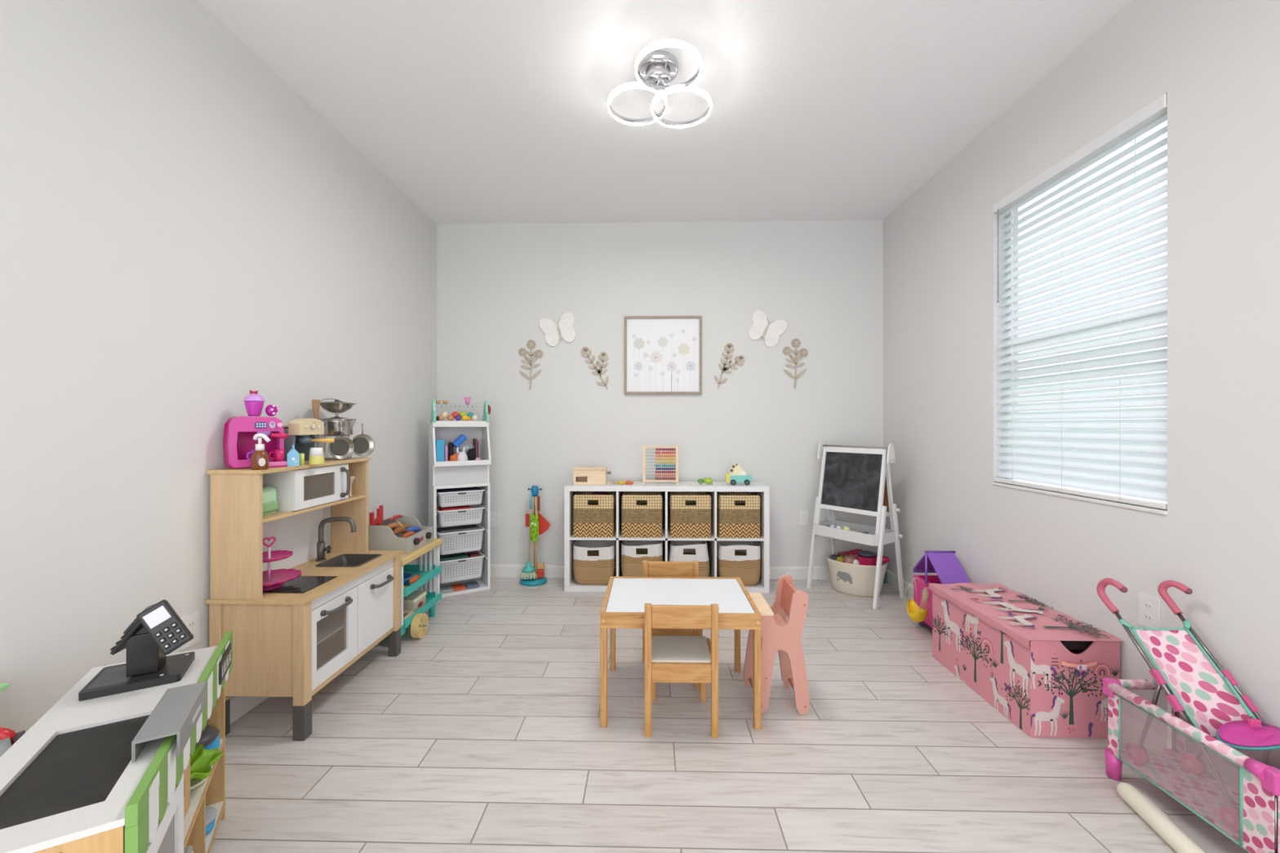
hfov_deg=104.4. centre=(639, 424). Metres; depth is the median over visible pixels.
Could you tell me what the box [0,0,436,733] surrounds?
wall
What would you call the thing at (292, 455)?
milk carton
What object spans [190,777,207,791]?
bowl
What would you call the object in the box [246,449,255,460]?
cup
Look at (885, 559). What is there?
shovel
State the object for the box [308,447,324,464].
creamer
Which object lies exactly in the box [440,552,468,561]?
contents
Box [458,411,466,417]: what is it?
scoop
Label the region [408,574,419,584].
shrimp
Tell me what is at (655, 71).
ceiling light
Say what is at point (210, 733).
lid
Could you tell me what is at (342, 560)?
sink basin
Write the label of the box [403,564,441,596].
tray
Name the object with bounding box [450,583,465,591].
puzzle
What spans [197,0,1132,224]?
ceiling
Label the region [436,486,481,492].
contents
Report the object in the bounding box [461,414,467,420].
scoop
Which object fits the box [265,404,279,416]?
ball
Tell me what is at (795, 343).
flower
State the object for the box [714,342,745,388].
branch
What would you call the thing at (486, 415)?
stand
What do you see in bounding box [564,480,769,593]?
cube shelf
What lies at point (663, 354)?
framed picture
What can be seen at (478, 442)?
book
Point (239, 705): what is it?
baseboard
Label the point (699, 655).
chair
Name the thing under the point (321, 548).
faucet
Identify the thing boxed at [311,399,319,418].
paddle
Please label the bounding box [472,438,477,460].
book
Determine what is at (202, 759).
lettuce
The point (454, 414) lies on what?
scoop
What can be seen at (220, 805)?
shelf
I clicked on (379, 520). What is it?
stand
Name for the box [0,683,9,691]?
shelf
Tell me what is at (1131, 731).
baseboard
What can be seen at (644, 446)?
abacus
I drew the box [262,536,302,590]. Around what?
cake stand
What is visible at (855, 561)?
plush toy
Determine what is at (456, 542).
basket
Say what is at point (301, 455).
syrup bottle
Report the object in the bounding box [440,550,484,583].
basket
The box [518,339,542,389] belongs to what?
flower
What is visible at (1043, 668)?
storage chest
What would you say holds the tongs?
in the grill
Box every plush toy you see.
[447,441,453,460]
[449,453,457,461]
[466,448,475,460]
[835,555,844,562]
[853,559,859,564]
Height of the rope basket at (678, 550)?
0.304 m
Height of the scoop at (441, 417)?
0.039 m
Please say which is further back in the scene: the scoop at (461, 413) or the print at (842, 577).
the scoop at (461, 413)
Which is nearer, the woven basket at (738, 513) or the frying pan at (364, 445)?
the frying pan at (364, 445)
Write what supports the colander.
on the saucepan
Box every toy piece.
[617,480,625,484]
[625,480,633,484]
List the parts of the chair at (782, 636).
panel, seat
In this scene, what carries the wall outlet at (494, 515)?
attached to the wall at (496, 282)
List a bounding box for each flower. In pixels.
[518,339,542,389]
[782,338,808,388]
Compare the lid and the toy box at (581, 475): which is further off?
the toy box at (581, 475)
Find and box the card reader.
[136,600,193,654]
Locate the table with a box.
[600,576,761,729]
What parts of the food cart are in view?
post, leg, post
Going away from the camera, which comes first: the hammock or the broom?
the hammock
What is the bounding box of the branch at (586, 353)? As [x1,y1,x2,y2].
[581,346,608,389]
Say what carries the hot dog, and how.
in the grill
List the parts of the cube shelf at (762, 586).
panel, shelf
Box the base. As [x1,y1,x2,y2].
[78,651,195,701]
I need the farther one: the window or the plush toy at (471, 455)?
the plush toy at (471, 455)
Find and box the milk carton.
[286,444,299,466]
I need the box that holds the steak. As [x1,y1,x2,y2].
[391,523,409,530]
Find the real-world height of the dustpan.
0.300 m
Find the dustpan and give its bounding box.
[525,495,551,535]
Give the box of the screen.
[110,618,143,654]
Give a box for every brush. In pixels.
[406,526,420,532]
[537,563,544,577]
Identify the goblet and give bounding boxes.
[348,475,355,496]
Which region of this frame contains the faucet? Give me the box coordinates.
[315,516,356,561]
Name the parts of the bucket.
lid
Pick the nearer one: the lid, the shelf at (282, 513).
the lid
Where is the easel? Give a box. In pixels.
[806,441,904,609]
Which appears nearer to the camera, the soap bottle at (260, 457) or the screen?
the screen
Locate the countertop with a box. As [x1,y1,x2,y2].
[205,550,403,604]
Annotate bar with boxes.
[1116,782,1205,852]
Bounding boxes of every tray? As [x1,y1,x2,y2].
[268,461,286,466]
[268,465,286,467]
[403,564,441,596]
[403,591,441,628]
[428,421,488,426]
[748,592,773,616]
[813,520,896,546]
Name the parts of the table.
leg, leg, leg, leg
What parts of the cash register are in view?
post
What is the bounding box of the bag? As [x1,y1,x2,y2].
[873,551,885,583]
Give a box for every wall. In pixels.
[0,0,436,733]
[436,220,883,566]
[883,0,1279,784]
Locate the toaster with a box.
[262,485,278,515]
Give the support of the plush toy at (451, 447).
in the display shelf at (462, 472)
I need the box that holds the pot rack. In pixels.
[317,398,356,459]
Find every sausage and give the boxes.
[386,522,399,528]
[392,526,407,534]
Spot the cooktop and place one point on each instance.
(302, 584)
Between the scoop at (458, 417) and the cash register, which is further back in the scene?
the scoop at (458, 417)
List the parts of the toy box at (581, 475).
lid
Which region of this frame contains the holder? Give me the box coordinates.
[315,434,319,447]
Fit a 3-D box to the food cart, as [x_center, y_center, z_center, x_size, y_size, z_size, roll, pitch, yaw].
[-1.411,0.961,2.916,0.386,0.478,0.503,0,0,1]
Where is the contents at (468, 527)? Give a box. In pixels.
[436,524,479,533]
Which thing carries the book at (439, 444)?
in the display shelf at (462, 472)
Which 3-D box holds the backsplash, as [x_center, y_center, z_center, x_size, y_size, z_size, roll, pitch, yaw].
[-1.629,0.521,2.225,0.006,0.287,0.626,0,0,1]
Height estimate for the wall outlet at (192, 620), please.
0.116 m
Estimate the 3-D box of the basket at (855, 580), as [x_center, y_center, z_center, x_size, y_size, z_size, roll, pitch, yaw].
[1.557,1.084,3.575,0.381,0.232,0.325,0,0,1]
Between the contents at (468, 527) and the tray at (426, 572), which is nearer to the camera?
the tray at (426, 572)
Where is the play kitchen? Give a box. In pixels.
[205,457,403,740]
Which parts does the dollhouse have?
hammock arm, tent panel, tent post, tent panel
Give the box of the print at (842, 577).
[836,571,852,584]
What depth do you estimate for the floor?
1.77 m
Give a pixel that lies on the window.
(1145, 508)
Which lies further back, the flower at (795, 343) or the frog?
the flower at (795, 343)
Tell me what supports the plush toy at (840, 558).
in the basket at (855, 580)
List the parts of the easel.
leg, leg, board rail, board rail, paper roll rod, leg, leg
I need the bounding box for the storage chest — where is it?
[928,582,1124,737]
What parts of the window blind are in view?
ladder cord, head rail, rail, ladder cord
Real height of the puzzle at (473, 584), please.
0.018 m
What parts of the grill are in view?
panel, panel, panel, knob, panel, knob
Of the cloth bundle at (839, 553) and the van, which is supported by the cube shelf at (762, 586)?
the van
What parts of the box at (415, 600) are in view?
lid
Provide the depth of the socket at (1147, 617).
1.79 m
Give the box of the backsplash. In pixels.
[262,507,323,571]
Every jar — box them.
[204,734,219,749]
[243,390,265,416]
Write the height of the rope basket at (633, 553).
0.304 m
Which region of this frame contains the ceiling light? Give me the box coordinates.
[607,39,711,128]
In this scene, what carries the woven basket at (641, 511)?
on the cube shelf at (762, 586)
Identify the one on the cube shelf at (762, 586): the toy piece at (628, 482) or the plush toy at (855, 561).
the toy piece at (628, 482)
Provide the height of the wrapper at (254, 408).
0.060 m
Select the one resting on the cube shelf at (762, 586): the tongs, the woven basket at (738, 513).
the woven basket at (738, 513)
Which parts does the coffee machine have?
panel, panel, portafilter handle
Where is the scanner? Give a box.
[131,680,206,762]
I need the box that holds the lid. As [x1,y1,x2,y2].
[195,725,219,747]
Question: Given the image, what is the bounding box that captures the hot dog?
[401,530,414,537]
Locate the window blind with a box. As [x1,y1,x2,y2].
[992,93,1167,509]
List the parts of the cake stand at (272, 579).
heart handle, plate, plate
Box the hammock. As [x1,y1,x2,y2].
[904,577,928,622]
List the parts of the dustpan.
handle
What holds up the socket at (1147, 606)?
attached to the wall outlet at (1148, 606)
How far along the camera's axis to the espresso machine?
1.99 m
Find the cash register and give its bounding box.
[78,603,195,701]
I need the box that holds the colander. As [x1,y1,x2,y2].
[320,400,356,413]
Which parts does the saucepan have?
lid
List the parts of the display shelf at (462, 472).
panel, panel, panel, panel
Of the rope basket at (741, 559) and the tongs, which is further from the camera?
the rope basket at (741, 559)
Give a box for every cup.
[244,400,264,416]
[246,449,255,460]
[268,448,284,461]
[464,396,471,404]
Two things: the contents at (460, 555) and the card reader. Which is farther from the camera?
the contents at (460, 555)
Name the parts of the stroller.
leg, leg, leg, leg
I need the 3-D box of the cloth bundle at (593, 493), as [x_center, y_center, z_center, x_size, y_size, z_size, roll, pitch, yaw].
[-0.303,0.528,3.679,0.159,0.062,0.098,0,0,1]
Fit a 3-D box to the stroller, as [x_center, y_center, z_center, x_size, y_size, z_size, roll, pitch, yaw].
[1.704,0.813,1.545,0.202,0.588,0.428,0,0,1]
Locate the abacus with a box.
[642,443,679,484]
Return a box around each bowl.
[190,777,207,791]
[403,572,413,585]
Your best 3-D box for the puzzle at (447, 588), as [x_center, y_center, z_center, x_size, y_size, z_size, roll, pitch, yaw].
[-1.379,1.169,3.529,0.085,0.018,0.105,0,0,-32]
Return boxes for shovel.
[872,555,889,565]
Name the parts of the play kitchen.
leg, panel, leg, microwave door, panel, handle, rail, rail, cupboard door, handle, leg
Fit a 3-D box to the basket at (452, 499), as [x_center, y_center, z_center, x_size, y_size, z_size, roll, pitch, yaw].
[-1.317,0.526,3.621,0.327,0.107,0.196,0,0,-32]
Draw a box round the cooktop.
[262,575,337,593]
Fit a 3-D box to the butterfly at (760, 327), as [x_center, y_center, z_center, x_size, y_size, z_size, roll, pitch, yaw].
[0.996,-0.752,3.867,0.302,0.289,0.020,0,0,1]
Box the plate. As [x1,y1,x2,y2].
[488,404,490,414]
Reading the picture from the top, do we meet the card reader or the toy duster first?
the toy duster
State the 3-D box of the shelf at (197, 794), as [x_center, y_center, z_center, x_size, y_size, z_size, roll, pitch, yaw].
[-1.242,0.959,1.226,0.258,0.011,0.517,0,0,-31]
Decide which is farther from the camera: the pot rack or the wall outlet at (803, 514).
the wall outlet at (803, 514)
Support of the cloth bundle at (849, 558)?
in the basket at (855, 580)
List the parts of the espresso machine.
button panel, portafilter handle, knob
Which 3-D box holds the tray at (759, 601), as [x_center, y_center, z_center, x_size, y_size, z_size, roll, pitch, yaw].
[0.522,0.783,2.175,0.068,0.014,0.248,0,0,1]
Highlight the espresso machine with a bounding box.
[222,416,288,467]
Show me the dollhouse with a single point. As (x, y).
(948, 570)
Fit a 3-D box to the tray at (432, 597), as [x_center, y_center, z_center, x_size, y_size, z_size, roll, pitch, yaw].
[-1.425,1.081,2.928,0.323,0.042,0.465,0,0,1]
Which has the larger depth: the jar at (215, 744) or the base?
the jar at (215, 744)
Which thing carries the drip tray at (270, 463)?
on the espresso machine
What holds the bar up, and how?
on the floor
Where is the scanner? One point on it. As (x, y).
(179, 710)
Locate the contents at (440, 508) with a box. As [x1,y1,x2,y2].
[438,505,471,511]
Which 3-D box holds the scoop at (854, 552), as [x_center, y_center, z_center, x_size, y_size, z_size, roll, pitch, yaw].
[1.555,0.931,3.628,0.134,0.059,0.060,0,0,33]
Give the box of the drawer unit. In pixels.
[428,482,490,597]
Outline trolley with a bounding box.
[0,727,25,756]
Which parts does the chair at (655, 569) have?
leg, seat rail, leg, leg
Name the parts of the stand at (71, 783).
panel, door, latch plate, panel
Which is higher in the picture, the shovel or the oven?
the shovel
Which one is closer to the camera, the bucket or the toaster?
the toaster
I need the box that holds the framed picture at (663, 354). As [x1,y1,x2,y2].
[624,315,702,394]
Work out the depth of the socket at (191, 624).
1.83 m
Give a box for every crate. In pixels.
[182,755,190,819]
[403,610,413,619]
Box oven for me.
[311,586,357,690]
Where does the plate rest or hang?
hanging from the stand at (486, 415)
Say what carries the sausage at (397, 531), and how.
in the grill
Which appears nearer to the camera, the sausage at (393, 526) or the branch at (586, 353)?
the sausage at (393, 526)
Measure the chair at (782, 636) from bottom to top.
0.511 m
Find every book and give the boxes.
[444,444,448,461]
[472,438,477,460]
[477,441,479,457]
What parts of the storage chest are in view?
lid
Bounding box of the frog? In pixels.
[697,477,712,484]
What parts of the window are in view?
sill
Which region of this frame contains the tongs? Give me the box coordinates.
[388,515,403,521]
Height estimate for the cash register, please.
0.178 m
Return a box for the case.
[466,551,480,557]
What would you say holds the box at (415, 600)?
in the food cart
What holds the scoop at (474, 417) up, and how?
in the stand at (486, 415)
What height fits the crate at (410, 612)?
0.044 m
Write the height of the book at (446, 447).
0.125 m
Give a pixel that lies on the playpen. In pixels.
(1257, 799)
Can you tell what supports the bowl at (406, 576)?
on the food cart
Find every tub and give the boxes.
[205,806,217,835]
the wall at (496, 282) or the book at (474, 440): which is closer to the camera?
the book at (474, 440)
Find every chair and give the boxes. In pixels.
[642,560,702,688]
[644,603,718,737]
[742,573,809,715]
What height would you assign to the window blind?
1.456 m
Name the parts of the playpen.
rail, corner post, rail, corner post, panel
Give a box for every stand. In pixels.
[0,630,232,852]
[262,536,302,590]
[369,505,382,525]
[430,399,488,422]
[520,485,547,586]
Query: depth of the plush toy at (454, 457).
3.50 m
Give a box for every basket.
[436,487,484,507]
[436,504,484,527]
[436,524,484,555]
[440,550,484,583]
[573,491,616,537]
[573,539,616,584]
[621,491,662,537]
[621,540,662,576]
[667,540,709,577]
[669,491,711,537]
[716,491,759,537]
[716,540,760,586]
[826,553,887,596]
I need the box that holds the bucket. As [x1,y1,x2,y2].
[856,550,877,565]
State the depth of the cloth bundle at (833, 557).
3.62 m
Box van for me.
[724,462,751,485]
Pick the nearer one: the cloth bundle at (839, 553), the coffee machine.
the coffee machine
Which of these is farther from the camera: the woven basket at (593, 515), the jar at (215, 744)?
the woven basket at (593, 515)
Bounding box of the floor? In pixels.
[209,577,1248,852]
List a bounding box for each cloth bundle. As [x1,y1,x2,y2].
[591,492,608,494]
[830,554,838,560]
[837,551,846,556]
[844,554,857,564]
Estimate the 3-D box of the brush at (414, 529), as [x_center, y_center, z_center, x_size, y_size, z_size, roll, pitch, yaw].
[-1.356,0.627,2.971,0.034,0.039,0.125,0,0,13]
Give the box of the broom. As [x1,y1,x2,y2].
[534,496,537,579]
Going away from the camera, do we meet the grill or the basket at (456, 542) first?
the grill
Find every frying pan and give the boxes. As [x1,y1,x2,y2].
[328,425,354,459]
[351,423,374,456]
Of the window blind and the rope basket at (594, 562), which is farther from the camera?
the rope basket at (594, 562)
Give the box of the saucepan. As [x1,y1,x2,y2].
[320,413,354,435]
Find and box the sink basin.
[315,553,382,567]
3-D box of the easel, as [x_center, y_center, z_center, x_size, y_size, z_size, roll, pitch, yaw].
[1.530,0.664,3.544,0.388,1.077,0.562,0,0,-36]
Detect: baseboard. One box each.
[229,581,428,724]
[490,564,831,579]
[885,568,1239,790]
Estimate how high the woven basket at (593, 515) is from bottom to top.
0.305 m
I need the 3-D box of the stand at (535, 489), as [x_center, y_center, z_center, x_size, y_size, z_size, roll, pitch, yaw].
[-0.811,0.833,3.784,0.208,0.735,0.191,0,0,1]
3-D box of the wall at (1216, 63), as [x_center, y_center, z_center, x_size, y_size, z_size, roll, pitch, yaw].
[1.889,-0.195,1.257,0.120,2.790,5.200,0,0,1]
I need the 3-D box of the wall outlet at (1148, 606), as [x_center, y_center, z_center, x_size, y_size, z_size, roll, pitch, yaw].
[1.837,0.675,1.794,0.008,0.116,0.072,0,0,1]
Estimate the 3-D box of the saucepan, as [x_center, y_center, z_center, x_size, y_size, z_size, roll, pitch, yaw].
[-1.522,-0.004,2.493,0.149,0.109,0.149,0,0,-27]
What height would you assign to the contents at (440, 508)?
0.048 m
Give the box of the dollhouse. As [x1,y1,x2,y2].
[912,550,970,631]
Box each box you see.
[403,591,426,613]
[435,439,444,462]
[573,466,611,484]
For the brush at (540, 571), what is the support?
on the stand at (535, 489)
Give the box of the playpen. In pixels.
[1102,677,1279,852]
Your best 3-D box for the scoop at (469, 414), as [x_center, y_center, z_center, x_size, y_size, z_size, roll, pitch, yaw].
[-1.241,-0.070,3.635,0.046,0.044,0.046,0,0,1]
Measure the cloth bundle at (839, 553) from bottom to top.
0.066 m
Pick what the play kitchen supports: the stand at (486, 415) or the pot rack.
the pot rack
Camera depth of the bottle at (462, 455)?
3.53 m
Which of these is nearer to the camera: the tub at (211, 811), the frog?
the tub at (211, 811)
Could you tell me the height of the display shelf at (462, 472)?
0.446 m
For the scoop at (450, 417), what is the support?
in the stand at (486, 415)
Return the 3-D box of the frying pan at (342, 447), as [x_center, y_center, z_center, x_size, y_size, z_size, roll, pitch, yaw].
[-1.465,0.085,2.434,0.030,0.168,0.114,0,0,43]
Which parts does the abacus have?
post, rail, rail, post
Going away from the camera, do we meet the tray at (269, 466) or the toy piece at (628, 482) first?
the tray at (269, 466)
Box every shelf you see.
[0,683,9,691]
[183,737,225,847]
[205,800,225,852]
[262,494,366,523]
[428,421,491,485]
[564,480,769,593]
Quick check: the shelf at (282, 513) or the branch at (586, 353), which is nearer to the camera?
the shelf at (282, 513)
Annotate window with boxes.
[992,208,1167,515]
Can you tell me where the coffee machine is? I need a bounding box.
[284,418,333,464]
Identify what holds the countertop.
on the play kitchen
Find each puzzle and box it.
[440,585,453,593]
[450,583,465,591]
[464,581,479,589]
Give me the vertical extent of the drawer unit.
0.778 m
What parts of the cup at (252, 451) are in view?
cup handle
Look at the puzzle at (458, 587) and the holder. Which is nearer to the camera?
the holder
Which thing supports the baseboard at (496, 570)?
attached to the wall at (496, 282)
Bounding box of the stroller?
[1096,577,1279,831]
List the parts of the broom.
handle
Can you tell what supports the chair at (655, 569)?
on the floor
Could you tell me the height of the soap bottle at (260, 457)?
0.140 m
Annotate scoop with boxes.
[439,414,444,420]
[440,411,448,417]
[447,414,453,420]
[451,411,458,417]
[455,414,461,420]
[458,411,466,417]
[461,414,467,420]
[466,412,473,417]
[471,414,477,421]
[844,549,862,555]
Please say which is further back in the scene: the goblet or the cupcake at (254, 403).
the goblet
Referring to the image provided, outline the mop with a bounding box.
[519,491,537,579]
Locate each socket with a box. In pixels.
[186,619,195,628]
[1142,601,1152,610]
[1142,613,1152,622]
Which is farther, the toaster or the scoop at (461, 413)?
the scoop at (461, 413)
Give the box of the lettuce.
[190,743,222,779]
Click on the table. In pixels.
(625, 598)
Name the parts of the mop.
handle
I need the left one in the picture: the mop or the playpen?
the mop
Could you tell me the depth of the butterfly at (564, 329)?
3.90 m
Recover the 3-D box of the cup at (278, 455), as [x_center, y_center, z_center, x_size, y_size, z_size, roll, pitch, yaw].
[-1.481,0.126,2.031,0.040,0.048,0.052,0,0,1]
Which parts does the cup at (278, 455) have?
cup handle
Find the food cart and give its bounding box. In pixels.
[400,538,442,638]
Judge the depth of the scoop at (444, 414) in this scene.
3.52 m
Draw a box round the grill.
[368,515,432,554]
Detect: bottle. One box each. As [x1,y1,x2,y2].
[251,433,271,470]
[299,453,304,465]
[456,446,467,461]
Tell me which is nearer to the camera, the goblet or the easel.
the goblet
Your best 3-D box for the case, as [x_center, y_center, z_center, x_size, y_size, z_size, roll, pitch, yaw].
[-1.231,0.966,3.679,0.080,0.029,0.115,0,0,-32]
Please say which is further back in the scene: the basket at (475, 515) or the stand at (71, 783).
the basket at (475, 515)
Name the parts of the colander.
lid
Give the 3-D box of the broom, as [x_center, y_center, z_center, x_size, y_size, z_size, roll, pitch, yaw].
[-0.786,0.855,3.758,0.026,0.621,0.035,0,0,1]
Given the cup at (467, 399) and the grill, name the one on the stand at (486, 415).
the cup at (467, 399)
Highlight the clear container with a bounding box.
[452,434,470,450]
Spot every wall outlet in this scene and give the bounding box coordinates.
[180,610,199,649]
[490,511,497,526]
[799,510,808,525]
[1138,592,1159,627]
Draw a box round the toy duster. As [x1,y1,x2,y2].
[529,504,538,542]
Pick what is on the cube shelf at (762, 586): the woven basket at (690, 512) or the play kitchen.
the woven basket at (690, 512)

